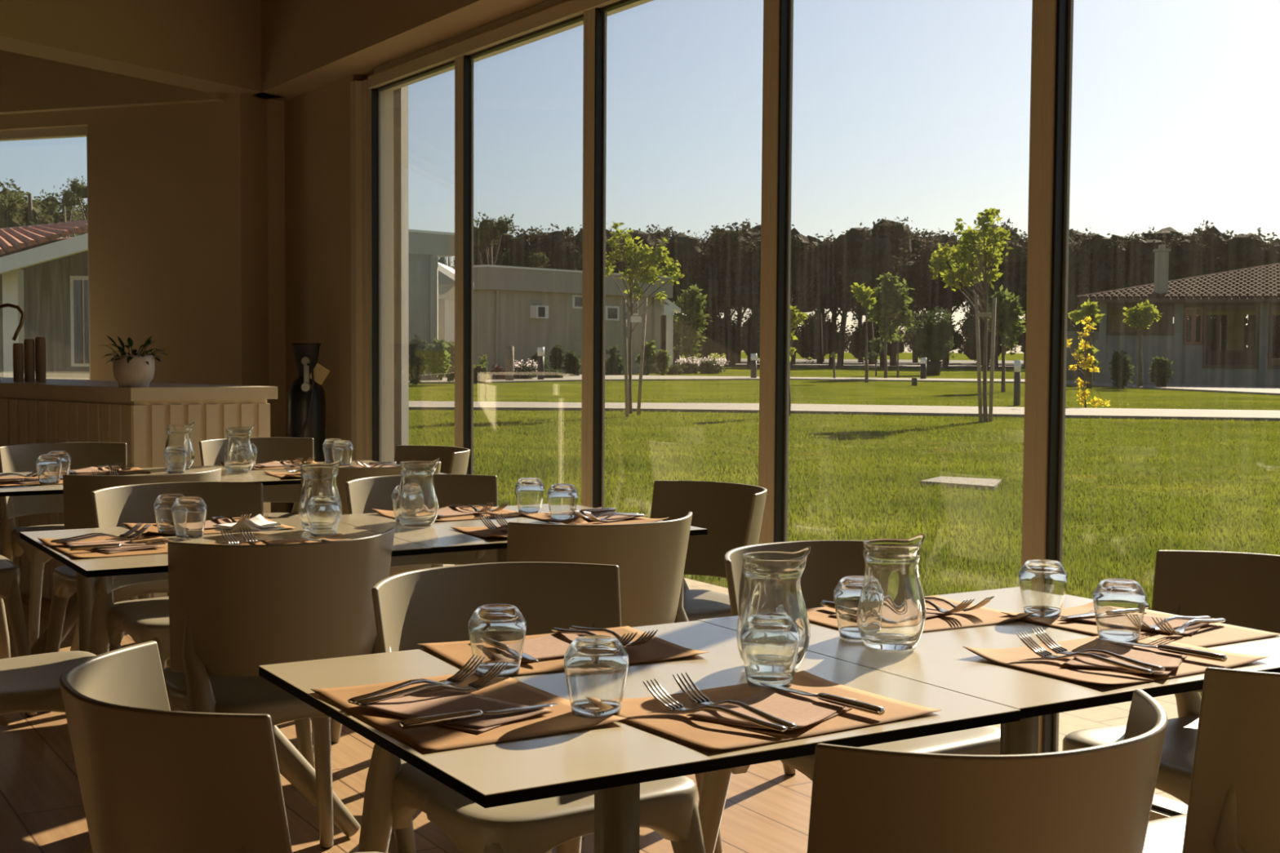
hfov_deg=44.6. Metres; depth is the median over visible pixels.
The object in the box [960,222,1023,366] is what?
tree
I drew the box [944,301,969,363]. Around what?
tree
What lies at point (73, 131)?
window
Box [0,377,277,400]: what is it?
countertop
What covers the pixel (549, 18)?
window
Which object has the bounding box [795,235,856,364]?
tree
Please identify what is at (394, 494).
tumbler
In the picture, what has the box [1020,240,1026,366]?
tree
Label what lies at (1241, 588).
dining chair
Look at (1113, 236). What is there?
tree
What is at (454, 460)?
dining chair
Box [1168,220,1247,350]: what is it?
tree
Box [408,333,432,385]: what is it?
shrub
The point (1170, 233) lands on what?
tree
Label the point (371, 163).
window
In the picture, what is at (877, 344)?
young tree
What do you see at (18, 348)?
canister
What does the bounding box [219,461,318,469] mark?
placemat
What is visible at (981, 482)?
slab
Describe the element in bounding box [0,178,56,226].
broadleaf tree
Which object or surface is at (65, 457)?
tumbler
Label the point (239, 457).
water jug
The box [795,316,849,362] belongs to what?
shrub
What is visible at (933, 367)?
tub
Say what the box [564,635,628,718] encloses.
tumbler
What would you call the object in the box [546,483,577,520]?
tumbler
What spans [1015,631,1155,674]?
fork
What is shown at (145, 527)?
fork
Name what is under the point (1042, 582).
tumbler
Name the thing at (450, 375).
shrub
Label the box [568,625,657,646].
fork
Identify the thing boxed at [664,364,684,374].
shrub
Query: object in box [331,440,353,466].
tumbler
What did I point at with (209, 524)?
napkin
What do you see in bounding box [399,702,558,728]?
table knife
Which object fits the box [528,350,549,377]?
shrub
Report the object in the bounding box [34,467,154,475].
placemat
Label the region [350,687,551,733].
napkin
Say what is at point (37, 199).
broadleaf tree
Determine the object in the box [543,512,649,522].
napkin
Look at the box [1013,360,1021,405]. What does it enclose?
path light
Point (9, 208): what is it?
broadleaf tree
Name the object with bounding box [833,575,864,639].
tumbler
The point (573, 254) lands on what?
broadleaf tree
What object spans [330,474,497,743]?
dining chair
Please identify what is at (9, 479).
table knife
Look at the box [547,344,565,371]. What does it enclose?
shrub
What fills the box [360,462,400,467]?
fork
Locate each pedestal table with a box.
[0,467,233,667]
[19,517,431,852]
[189,460,446,485]
[258,620,1020,852]
[339,503,707,841]
[697,586,1279,755]
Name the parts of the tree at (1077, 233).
crown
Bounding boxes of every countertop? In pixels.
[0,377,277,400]
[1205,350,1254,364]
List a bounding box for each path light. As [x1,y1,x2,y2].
[537,346,544,379]
[751,353,756,377]
[920,357,926,378]
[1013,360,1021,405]
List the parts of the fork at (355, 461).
handle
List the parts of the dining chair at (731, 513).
leg, seat, backrest, leg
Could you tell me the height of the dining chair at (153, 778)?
0.781 m
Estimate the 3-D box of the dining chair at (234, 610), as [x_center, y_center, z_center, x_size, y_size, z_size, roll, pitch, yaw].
[-0.781,0.607,3.300,0.481,0.781,0.512,-1,3,-32]
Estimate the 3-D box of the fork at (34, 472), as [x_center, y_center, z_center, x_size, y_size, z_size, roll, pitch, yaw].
[-2.015,0.148,4.987,0.205,0.029,0.025,-2,4,-43]
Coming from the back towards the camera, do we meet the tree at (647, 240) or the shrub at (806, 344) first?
the shrub at (806, 344)
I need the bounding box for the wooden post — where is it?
[505,346,514,380]
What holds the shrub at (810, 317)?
on the footpath at (848, 363)
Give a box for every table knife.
[0,478,38,482]
[68,543,166,551]
[301,537,331,542]
[341,461,396,466]
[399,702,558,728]
[521,652,538,662]
[544,507,615,515]
[547,521,577,524]
[760,682,884,715]
[820,600,835,608]
[1059,603,1149,618]
[1095,637,1226,662]
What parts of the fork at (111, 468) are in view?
handle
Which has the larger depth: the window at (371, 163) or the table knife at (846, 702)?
the window at (371, 163)
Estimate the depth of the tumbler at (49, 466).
4.81 m
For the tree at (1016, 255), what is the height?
8.986 m
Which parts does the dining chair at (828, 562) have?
leg, backrest, seat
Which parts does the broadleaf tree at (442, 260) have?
crown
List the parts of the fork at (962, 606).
handle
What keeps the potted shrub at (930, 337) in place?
on the lawn at (829, 390)
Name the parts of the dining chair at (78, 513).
leg, leg, seat, backrest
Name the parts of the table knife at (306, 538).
blade, handle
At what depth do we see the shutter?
53.24 m
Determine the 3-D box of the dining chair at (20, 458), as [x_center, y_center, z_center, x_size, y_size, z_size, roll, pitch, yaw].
[-2.143,0.464,5.888,0.481,0.781,0.512,-2,4,-36]
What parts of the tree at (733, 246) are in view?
crown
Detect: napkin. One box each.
[0,477,39,484]
[54,538,161,553]
[69,466,122,473]
[204,519,232,528]
[213,514,284,532]
[254,461,302,467]
[343,464,396,467]
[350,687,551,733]
[436,506,492,517]
[499,522,564,532]
[520,628,586,662]
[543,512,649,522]
[686,687,857,729]
[827,606,950,617]
[1057,608,1215,635]
[1059,640,1186,675]
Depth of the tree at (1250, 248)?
91.52 m
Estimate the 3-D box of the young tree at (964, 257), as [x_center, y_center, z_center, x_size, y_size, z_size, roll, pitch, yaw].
[5.407,-1.819,25.383,1.432,3.478,0.847,1,3,16]
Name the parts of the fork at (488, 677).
handle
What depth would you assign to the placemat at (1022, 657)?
2.18 m
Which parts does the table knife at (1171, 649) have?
blade, handle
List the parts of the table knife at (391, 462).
handle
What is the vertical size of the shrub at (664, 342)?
3.803 m
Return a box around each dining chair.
[0,442,150,648]
[0,555,36,717]
[0,650,96,841]
[43,468,221,712]
[59,640,383,852]
[88,481,314,768]
[162,528,416,852]
[199,437,314,519]
[300,461,443,576]
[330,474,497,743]
[357,561,705,852]
[394,444,470,474]
[506,511,722,852]
[649,480,795,775]
[697,540,1000,852]
[807,688,1167,852]
[1062,550,1279,804]
[1142,666,1279,852]
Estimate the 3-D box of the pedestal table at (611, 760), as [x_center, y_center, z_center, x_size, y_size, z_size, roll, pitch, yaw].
[-0.031,0.701,2.033,0.719,0.732,0.710,-1,3,-31]
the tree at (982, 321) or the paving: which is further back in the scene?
the tree at (982, 321)
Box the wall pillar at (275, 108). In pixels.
[266,99,286,512]
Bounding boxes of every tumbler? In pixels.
[35,453,62,484]
[48,450,71,479]
[153,493,184,533]
[164,445,187,473]
[171,496,207,537]
[251,443,257,468]
[306,495,340,536]
[322,438,341,463]
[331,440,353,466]
[391,484,399,522]
[468,604,526,677]
[515,477,544,512]
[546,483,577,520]
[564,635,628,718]
[740,613,799,688]
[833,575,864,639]
[1018,559,1067,617]
[1093,578,1146,642]
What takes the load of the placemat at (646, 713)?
on the pedestal table at (611, 760)
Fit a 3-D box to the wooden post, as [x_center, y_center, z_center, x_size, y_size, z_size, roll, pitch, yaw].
[-4.274,-2.049,51.144,0.280,1.160,0.266,0,3,0]
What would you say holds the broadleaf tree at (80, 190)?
on the lawn at (829, 390)
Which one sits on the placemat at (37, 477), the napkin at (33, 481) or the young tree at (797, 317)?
the napkin at (33, 481)
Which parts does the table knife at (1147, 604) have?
blade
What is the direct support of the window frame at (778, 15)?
in the wall at (317, 122)
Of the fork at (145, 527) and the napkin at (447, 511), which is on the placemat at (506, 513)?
the napkin at (447, 511)
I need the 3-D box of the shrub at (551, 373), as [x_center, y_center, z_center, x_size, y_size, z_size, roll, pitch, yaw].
[-3.117,-1.754,55.258,0.854,0.674,0.851,3,4,41]
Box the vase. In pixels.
[287,342,329,513]
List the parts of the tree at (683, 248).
crown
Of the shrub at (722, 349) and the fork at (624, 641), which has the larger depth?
the shrub at (722, 349)
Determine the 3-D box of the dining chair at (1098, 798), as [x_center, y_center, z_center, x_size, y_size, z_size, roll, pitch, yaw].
[0.321,0.693,1.767,0.481,0.781,0.512,-2,4,-33]
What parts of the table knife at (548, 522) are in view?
blade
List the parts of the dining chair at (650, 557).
backrest, leg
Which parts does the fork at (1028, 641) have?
handle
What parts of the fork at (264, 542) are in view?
handle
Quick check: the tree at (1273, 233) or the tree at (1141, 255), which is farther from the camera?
the tree at (1273, 233)
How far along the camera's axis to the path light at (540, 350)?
52.52 m
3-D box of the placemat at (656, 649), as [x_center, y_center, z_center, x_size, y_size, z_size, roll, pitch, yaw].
[-0.113,0.319,2.240,0.345,0.007,0.255,-1,3,-27]
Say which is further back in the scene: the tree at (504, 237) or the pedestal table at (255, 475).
the tree at (504, 237)
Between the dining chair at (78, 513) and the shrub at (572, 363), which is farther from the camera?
the shrub at (572, 363)
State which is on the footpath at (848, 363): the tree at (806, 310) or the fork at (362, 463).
the tree at (806, 310)
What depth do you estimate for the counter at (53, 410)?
6.85 m
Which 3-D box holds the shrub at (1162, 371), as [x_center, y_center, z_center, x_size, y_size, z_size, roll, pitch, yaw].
[16.139,-1.661,48.351,0.777,1.079,0.719,0,3,0]
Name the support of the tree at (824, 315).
on the footpath at (848, 363)
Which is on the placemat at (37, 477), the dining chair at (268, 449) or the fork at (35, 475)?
the fork at (35, 475)
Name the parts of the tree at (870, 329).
crown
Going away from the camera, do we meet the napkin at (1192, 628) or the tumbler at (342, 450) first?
the napkin at (1192, 628)
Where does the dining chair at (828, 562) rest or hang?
on the floor
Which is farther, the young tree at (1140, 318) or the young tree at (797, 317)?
the young tree at (1140, 318)
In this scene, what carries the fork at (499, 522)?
on the napkin at (505, 530)
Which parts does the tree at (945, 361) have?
crown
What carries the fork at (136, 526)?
on the placemat at (147, 539)
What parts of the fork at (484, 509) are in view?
handle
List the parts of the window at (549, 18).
head rail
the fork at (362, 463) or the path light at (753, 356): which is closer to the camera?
the fork at (362, 463)
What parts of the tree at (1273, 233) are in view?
crown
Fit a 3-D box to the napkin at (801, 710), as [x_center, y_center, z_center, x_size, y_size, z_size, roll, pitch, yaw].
[0.168,0.337,1.875,0.150,0.008,0.199,2,4,33]
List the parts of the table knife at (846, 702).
blade, handle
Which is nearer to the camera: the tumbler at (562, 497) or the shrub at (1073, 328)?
the tumbler at (562, 497)
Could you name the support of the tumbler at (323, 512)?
on the pedestal table at (293, 766)
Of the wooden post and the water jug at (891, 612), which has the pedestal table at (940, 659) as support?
the water jug at (891, 612)
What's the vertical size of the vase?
1.175 m
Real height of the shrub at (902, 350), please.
3.660 m
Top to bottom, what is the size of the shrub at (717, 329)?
5.468 m
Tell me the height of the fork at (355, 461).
0.029 m
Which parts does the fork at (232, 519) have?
handle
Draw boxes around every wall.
[0,49,268,403]
[284,0,549,512]
[1066,331,1098,377]
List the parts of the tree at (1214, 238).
crown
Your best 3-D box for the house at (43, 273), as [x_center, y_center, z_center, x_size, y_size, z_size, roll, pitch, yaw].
[-8.567,-1.523,21.325,3.518,3.117,10.054,-1,3,-26]
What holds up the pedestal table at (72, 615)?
on the floor
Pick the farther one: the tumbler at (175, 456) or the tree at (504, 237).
the tree at (504, 237)
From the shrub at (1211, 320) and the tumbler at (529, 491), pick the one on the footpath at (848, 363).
the shrub at (1211, 320)
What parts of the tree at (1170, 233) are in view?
crown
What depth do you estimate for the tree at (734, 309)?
125.00 m
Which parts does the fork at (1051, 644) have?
handle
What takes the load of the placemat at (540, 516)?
on the pedestal table at (439, 536)
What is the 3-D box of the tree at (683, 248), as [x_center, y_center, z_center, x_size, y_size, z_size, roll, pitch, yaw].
[2.801,-7.925,96.829,6.233,8.318,5.750,0,3,-2]
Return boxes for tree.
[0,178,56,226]
[0,183,36,228]
[21,196,45,226]
[26,201,87,238]
[33,184,87,238]
[62,176,87,220]
[438,256,454,266]
[451,233,517,266]
[473,212,518,265]
[477,353,488,401]
[497,250,512,266]
[499,223,582,271]
[528,251,550,268]
[551,240,582,271]
[554,222,625,273]
[605,221,684,417]
[605,225,671,273]
[605,249,622,271]
[608,224,689,350]
[650,230,728,364]
[672,284,712,363]
[682,300,731,361]
[685,230,727,361]
[695,221,760,365]
[701,218,760,364]
[716,289,747,363]
[720,297,744,361]
[728,224,833,366]
[788,305,808,416]
[791,235,820,364]
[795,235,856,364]
[797,229,875,366]
[799,303,814,312]
[807,233,842,364]
[822,308,830,362]
[830,351,836,377]
[838,217,937,367]
[841,303,865,362]
[848,301,875,364]
[850,281,876,382]
[857,216,934,365]
[867,271,915,377]
[867,337,884,376]
[896,337,903,377]
[905,302,935,363]
[911,235,979,318]
[913,227,958,360]
[923,234,990,366]
[927,208,1013,422]
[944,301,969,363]
[948,217,1027,368]
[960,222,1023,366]
[980,316,983,365]
[987,235,1075,317]
[987,284,1026,391]
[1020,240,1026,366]
[1066,227,1097,331]
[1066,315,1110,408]
[1067,231,1136,331]
[1067,234,1082,331]
[1067,299,1104,388]
[1106,231,1168,286]
[1109,231,1211,287]
[1122,299,1163,386]
[1140,226,1183,317]
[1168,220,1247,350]
[1196,225,1245,351]
[1197,226,1279,351]
[1224,239,1279,351]
[1245,241,1265,351]
[1254,231,1279,315]
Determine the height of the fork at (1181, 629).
0.029 m
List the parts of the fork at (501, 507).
handle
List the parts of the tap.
spout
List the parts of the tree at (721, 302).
crown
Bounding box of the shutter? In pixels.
[1145,308,1170,332]
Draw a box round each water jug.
[164,422,195,469]
[223,424,254,473]
[298,460,342,531]
[396,457,439,527]
[736,546,810,668]
[856,533,926,650]
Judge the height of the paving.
0.020 m
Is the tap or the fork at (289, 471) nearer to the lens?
the fork at (289, 471)
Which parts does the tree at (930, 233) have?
crown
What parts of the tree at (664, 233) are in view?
crown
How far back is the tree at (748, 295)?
94.77 m
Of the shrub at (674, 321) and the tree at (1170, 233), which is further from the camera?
the shrub at (674, 321)
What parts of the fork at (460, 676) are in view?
handle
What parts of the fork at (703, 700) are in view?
handle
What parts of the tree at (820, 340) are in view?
crown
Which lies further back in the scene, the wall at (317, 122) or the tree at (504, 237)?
the tree at (504, 237)
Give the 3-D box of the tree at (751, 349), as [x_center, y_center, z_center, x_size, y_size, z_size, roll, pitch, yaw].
[7.405,-8.859,103.092,6.483,9.602,7.930,2,4,36]
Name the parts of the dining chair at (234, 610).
leg, seat, backrest, leg, leg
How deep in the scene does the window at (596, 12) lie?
5.88 m
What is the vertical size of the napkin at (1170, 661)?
0.008 m
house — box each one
[0,219,89,378]
[408,229,454,380]
[438,264,680,374]
[1074,244,1279,386]
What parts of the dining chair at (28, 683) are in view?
seat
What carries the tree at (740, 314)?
on the footpath at (848, 363)
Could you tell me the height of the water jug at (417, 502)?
0.164 m
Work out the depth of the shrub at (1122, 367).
47.78 m
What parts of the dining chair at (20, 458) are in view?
leg, leg, seat, backrest, leg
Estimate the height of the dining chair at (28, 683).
0.781 m
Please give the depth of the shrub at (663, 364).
64.06 m
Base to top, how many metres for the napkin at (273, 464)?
0.008 m
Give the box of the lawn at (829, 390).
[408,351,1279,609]
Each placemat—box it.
[0,475,62,485]
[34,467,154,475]
[37,533,175,557]
[123,516,295,534]
[200,533,350,544]
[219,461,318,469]
[262,471,301,477]
[310,671,626,751]
[372,506,535,520]
[417,626,709,677]
[450,516,593,537]
[515,506,668,524]
[615,670,941,751]
[805,595,1038,631]
[963,635,1269,684]
[1001,601,1279,648]
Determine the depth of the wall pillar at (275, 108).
8.78 m
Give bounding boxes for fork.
[0,469,37,476]
[0,473,37,477]
[50,522,142,542]
[55,523,151,543]
[98,462,122,471]
[106,462,134,470]
[108,469,118,475]
[212,514,250,523]
[220,529,255,544]
[221,513,269,519]
[240,527,271,544]
[280,457,302,464]
[282,462,300,473]
[286,457,315,464]
[347,654,484,702]
[353,460,399,467]
[355,660,508,704]
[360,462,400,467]
[448,502,494,512]
[454,501,510,511]
[479,514,507,528]
[493,513,507,528]
[551,627,637,646]
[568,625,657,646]
[570,508,639,519]
[582,510,644,521]
[642,678,788,732]
[672,672,797,729]
[924,595,995,611]
[924,598,974,613]
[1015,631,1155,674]
[1031,626,1165,671]
[1141,615,1211,631]
[1151,617,1226,634]
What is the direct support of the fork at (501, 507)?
on the placemat at (506, 513)
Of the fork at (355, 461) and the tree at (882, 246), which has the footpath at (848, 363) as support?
the tree at (882, 246)
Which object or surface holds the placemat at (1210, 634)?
on the pedestal table at (940, 659)
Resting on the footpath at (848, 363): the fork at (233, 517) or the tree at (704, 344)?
the tree at (704, 344)
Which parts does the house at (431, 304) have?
door panel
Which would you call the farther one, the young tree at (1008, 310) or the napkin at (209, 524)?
the young tree at (1008, 310)
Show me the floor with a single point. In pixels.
(766, 810)
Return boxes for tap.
[0,302,25,382]
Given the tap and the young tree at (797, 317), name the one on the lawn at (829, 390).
the young tree at (797, 317)
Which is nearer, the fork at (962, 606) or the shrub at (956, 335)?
the fork at (962, 606)
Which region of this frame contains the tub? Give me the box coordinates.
[926,360,942,375]
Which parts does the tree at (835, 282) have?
crown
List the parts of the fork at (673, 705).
handle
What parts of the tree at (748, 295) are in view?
crown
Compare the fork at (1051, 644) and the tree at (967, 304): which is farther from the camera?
the tree at (967, 304)
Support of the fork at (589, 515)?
on the napkin at (618, 517)
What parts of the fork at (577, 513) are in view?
handle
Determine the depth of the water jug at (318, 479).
3.63 m
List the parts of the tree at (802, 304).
crown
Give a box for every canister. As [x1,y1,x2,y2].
[13,342,23,382]
[23,338,35,382]
[35,337,45,382]
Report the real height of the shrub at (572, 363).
1.080 m
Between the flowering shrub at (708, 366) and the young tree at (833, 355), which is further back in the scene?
the flowering shrub at (708, 366)
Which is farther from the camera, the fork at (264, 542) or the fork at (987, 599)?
the fork at (264, 542)
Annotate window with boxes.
[0,125,90,380]
[350,35,478,462]
[452,0,608,565]
[580,0,653,508]
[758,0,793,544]
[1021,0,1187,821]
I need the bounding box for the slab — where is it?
[920,475,1001,490]
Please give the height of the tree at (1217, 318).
9.766 m
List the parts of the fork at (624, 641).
handle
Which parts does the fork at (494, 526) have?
handle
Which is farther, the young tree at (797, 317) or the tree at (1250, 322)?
the tree at (1250, 322)
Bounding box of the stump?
[911,377,917,386]
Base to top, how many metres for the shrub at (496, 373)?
0.847 m
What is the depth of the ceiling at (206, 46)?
7.76 m
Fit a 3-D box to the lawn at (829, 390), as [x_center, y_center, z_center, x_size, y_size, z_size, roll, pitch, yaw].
[40.052,-7.749,179.826,680.000,0.100,440.000,0,3,0]
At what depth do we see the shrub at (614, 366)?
61.70 m
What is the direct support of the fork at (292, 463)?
on the napkin at (273, 464)
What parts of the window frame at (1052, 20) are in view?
rail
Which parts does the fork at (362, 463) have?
handle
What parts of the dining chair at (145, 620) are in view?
leg, seat, leg, backrest, leg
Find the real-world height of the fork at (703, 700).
0.029 m
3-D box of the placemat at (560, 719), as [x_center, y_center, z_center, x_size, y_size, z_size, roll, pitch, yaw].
[-0.215,0.337,1.889,0.255,0.007,0.345,-1,3,-32]
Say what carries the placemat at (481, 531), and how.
on the pedestal table at (439, 536)
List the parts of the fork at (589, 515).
handle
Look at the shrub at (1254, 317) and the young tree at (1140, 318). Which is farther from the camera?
the shrub at (1254, 317)
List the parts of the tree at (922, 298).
crown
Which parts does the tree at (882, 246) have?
crown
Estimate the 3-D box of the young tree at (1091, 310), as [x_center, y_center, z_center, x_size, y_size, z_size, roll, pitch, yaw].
[13.641,-2.538,47.696,1.134,2.730,1.015,0,3,0]
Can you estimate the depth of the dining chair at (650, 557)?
3.46 m
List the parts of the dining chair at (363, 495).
leg, backrest, leg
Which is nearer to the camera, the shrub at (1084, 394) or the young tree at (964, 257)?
the young tree at (964, 257)
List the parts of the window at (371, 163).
head rail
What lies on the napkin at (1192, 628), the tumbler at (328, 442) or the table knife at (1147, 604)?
the table knife at (1147, 604)
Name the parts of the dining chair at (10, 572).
leg, seat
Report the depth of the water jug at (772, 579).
2.10 m
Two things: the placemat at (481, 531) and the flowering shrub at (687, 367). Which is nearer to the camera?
the placemat at (481, 531)
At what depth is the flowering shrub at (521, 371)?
53.42 m
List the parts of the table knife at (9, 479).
handle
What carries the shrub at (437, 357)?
on the lawn at (829, 390)
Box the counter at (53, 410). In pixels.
[0,377,277,599]
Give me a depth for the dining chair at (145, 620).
4.20 m
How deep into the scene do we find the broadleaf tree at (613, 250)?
96.29 m
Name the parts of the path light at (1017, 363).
post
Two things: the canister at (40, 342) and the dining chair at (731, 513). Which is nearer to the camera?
the dining chair at (731, 513)
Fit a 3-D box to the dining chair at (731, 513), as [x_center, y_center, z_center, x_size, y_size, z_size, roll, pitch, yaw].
[0.093,0.560,4.311,0.512,0.781,0.481,-2,4,-33]
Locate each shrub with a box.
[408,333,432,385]
[421,337,451,381]
[444,340,454,382]
[473,362,488,383]
[486,364,505,379]
[513,359,537,378]
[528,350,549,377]
[543,367,564,377]
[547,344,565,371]
[561,350,582,375]
[604,344,628,375]
[635,339,658,375]
[653,349,671,375]
[663,322,684,351]
[664,315,685,356]
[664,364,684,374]
[675,355,700,373]
[680,305,737,361]
[694,353,729,373]
[711,316,742,357]
[733,306,792,362]
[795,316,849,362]
[796,311,853,357]
[836,313,905,363]
[874,321,911,355]
[897,308,958,342]
[900,312,969,360]
[906,306,957,375]
[951,316,1022,363]
[955,305,1011,356]
[1015,315,1025,352]
[1017,320,1084,351]
[1071,315,1111,334]
[1108,350,1135,388]
[1147,355,1173,386]
[1173,322,1199,344]
[1183,315,1199,334]
[1186,315,1248,351]
[1245,315,1255,343]
[1246,315,1279,359]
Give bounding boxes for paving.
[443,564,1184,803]
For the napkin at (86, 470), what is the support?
on the placemat at (133, 470)
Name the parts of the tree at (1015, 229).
crown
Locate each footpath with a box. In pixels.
[408,373,1279,395]
[408,400,1279,421]
[672,358,1025,368]
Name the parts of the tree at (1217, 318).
crown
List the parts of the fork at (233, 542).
handle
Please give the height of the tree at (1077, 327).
8.747 m
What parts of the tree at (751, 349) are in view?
crown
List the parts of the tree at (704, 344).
crown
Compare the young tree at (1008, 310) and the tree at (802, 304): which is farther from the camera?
the tree at (802, 304)
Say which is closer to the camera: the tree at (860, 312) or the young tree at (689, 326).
the young tree at (689, 326)
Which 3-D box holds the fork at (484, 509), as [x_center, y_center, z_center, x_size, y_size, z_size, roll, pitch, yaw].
[-0.444,0.205,4.073,0.025,0.029,0.205,-2,4,-37]
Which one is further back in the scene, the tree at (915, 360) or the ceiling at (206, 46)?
the tree at (915, 360)
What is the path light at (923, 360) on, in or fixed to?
on the footpath at (1267, 390)
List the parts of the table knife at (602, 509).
handle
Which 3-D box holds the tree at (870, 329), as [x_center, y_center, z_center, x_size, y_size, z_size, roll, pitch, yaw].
[15.701,-9.019,109.036,7.060,9.421,6.512,0,3,-3]
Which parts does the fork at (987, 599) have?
handle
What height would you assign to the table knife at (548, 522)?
0.010 m
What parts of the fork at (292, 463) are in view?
handle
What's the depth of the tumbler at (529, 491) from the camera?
4.06 m
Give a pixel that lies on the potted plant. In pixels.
(134, 371)
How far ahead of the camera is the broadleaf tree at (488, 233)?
86.92 m
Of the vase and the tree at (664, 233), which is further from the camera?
the tree at (664, 233)
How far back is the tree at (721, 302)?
112.93 m
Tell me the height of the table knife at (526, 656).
0.010 m
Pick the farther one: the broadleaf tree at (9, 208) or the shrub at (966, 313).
the shrub at (966, 313)
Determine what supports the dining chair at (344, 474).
on the floor
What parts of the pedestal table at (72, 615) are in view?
splayed leg, splayed leg, splayed leg, splayed leg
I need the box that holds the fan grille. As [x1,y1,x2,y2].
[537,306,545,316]
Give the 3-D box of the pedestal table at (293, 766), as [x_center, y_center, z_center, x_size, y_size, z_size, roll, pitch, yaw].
[-0.946,0.619,3.513,0.719,0.732,0.710,-1,3,-31]
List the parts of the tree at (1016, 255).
crown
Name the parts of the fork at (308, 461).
handle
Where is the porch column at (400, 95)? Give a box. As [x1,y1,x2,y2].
[393,85,408,457]
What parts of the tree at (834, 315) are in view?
crown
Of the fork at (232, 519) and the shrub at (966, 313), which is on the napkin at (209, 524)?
the fork at (232, 519)
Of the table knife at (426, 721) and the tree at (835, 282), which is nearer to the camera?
the table knife at (426, 721)
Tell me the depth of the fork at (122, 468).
5.29 m
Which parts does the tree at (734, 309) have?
crown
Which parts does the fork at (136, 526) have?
handle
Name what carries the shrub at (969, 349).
on the footpath at (848, 363)
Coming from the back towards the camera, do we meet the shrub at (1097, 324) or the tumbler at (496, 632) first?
the shrub at (1097, 324)
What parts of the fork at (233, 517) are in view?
handle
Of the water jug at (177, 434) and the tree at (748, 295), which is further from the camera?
the tree at (748, 295)
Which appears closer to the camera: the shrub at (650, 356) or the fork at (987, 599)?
the fork at (987, 599)
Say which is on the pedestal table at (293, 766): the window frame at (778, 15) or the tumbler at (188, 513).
the tumbler at (188, 513)
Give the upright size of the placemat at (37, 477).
0.007 m
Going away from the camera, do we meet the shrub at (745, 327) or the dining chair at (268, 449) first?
the dining chair at (268, 449)
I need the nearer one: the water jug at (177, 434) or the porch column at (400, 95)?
the water jug at (177, 434)
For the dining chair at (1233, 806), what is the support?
on the floor
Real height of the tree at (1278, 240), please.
8.368 m
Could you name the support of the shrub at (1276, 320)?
on the footpath at (848, 363)
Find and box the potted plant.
[98,335,168,387]
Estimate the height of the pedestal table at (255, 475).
0.732 m
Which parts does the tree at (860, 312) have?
crown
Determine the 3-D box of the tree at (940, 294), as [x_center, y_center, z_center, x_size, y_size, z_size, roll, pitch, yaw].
[18.852,-7.752,96.606,6.703,8.211,6.611,3,4,44]
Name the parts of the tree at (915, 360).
crown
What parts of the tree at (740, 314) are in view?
crown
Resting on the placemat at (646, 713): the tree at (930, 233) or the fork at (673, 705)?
the fork at (673, 705)
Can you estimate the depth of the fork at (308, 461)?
5.59 m
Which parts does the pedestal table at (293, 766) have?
splayed leg, splayed leg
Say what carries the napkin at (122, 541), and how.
on the placemat at (147, 539)
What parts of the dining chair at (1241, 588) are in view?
seat, leg, backrest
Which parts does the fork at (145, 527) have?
handle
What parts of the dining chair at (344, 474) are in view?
backrest, seat, leg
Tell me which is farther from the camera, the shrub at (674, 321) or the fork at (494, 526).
the shrub at (674, 321)
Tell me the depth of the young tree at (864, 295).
53.20 m
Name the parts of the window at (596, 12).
head rail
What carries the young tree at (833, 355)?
on the footpath at (1267, 390)
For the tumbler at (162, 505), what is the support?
on the placemat at (153, 529)
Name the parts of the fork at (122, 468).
handle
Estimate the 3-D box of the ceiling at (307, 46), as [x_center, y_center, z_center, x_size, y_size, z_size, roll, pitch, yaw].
[0.930,-1.963,3.825,0.210,0.820,12.100,-1,3,-32]
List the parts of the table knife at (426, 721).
handle, blade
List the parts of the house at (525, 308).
pane, pane, pane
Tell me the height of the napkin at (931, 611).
0.008 m
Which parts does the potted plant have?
pot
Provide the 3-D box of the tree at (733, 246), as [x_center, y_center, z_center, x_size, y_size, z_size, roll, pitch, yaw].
[6.266,-8.261,97.243,7.348,9.001,7.247,3,4,42]
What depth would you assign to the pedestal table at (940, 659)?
2.21 m
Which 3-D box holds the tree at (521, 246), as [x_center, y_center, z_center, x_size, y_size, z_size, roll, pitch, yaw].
[-5.952,-8.175,96.894,7.105,8.703,7.007,3,4,37]
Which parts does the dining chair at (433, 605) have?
leg, leg, backrest, seat, leg, leg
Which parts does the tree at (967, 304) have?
crown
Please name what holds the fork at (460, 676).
on the placemat at (560, 719)
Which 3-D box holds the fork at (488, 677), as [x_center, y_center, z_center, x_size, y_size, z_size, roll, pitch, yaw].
[-0.255,0.316,1.926,0.205,0.029,0.025,-2,4,-37]
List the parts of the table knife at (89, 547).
handle, blade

